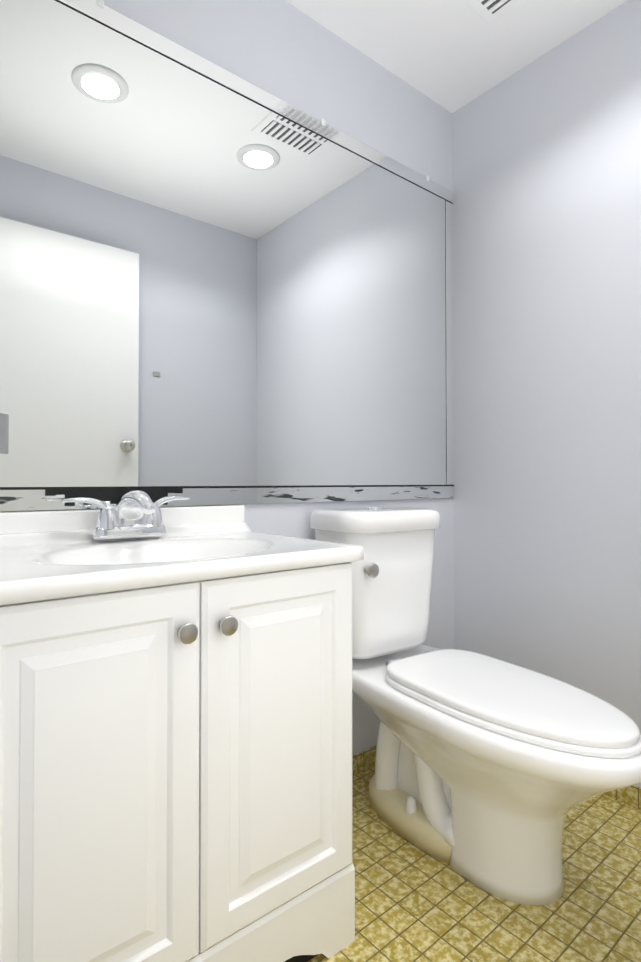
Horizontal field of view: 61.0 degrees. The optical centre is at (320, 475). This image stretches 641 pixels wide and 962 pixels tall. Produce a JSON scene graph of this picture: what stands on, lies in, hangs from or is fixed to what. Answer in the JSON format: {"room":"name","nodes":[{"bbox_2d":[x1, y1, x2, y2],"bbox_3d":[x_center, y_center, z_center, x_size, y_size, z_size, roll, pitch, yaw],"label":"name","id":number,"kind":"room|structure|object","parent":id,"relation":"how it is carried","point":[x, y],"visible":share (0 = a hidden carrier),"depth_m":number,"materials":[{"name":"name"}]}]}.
{"room":"bathroom","nodes":[
{"label":"bathroom","id":0,"kind":"room"},
{"bbox_2d":[103,0,451,190],"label":"wall","id":1,"kind":"structure","parent":0,"point":[284,50],"depth_m":1.72,"materials":[{"name":"white paint"}]},
{"bbox_2d":[0,0,453,510],"bbox_3d":[-0.133,-0.528,1.623,1.692,1.222,0.009,1,-1,-39],"label":"mirror","id":2,"kind":"object","parent":1,"relation":"attached to","point":[219,285],"visible":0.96,"depth_m":1.46,"materials":[{"name":"clear glass"}]},
{"bbox_2d":[352,746,375,775],"bbox_3d":[-0.135,0.959,1.607,1.700,0.064,0.007,1,-1,-39],"label":"baseboard","id":3,"kind":"structure","parent":1,"relation":"attached to","point":[364,760],"depth_m":1.83,"materials":[{"name":"yellow tile"}]},
{"bbox_2d":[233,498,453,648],"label":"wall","id":4,"kind":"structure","parent":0,"point":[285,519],"depth_m":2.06,"materials":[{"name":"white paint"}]},
{"bbox_2d":[285,0,626,112],"bbox_3d":[0.273,-1.491,0.654,2.540,0.060,2.287,1,-1,-39],"label":"ceiling","id":5,"kind":"structure","parent":0,"point":[452,56],"depth_m":1.79,"materials":[{"name":"white paint"}]},
{"bbox_2d":[463,0,521,23],"bbox_3d":[0.501,-1.443,1.540,0.310,0.014,0.260,1,-1,-39],"label":"ceiling vent","id":6,"kind":"object","parent":5,"relation":"in","point":[489,11],"visible":1,"depth_m":1.67,"materials":[{"name":"white metal"}]},
{"bbox_2d":[308,766,640,961],"bbox_3d":[0.273,1.009,0.625,2.540,0.060,2.287,1,-1,-39],"label":"floor","id":7,"kind":"structure","parent":0,"point":[413,903],"depth_m":1.25,"materials":[{"name":"tile"}]},
{"bbox_2d":[0,490,363,961],"bbox_3d":[-0.350,0.509,1.109,0.737,0.952,0.514,1,-1,-39],"label":"bathroom vanity","id":8,"kind":"object","parent":7,"relation":"on","point":[175,734],"visible":1,"depth_m":0.93,"materials":[{"name":"white wood"}]},
{"bbox_2d":[310,506,640,905],"bbox_3d":[0.376,0.541,1.439,0.418,0.895,0.931,1,-1,-39],"label":"toilet","id":9,"kind":"object","parent":7,"relation":"on","point":[490,774],"visible":0.92,"depth_m":1.33,"materials":[{"name":"white ceramic"}]},
{"bbox_2d":[452,0,640,786],"bbox_3d":[1.252,-0.232,1.353,0.120,2.440,2.167,1,-1,-39],"label":"wall","id":10,"kind":"structure","parent":0,"point":[546,168],"depth_m":1.83,"materials":[{"name":"white paint"}]},
{"bbox_2d":[604,785,640,809],"bbox_3d":[0.983,0.958,1.571,0.007,0.064,1.467,1,-1,-39],"label":"baseboard","id":11,"kind":"structure","parent":10,"relation":"attached to","point":[630,796],"depth_m":1.63,"materials":[{"name":"yellow tile"}]}
]}

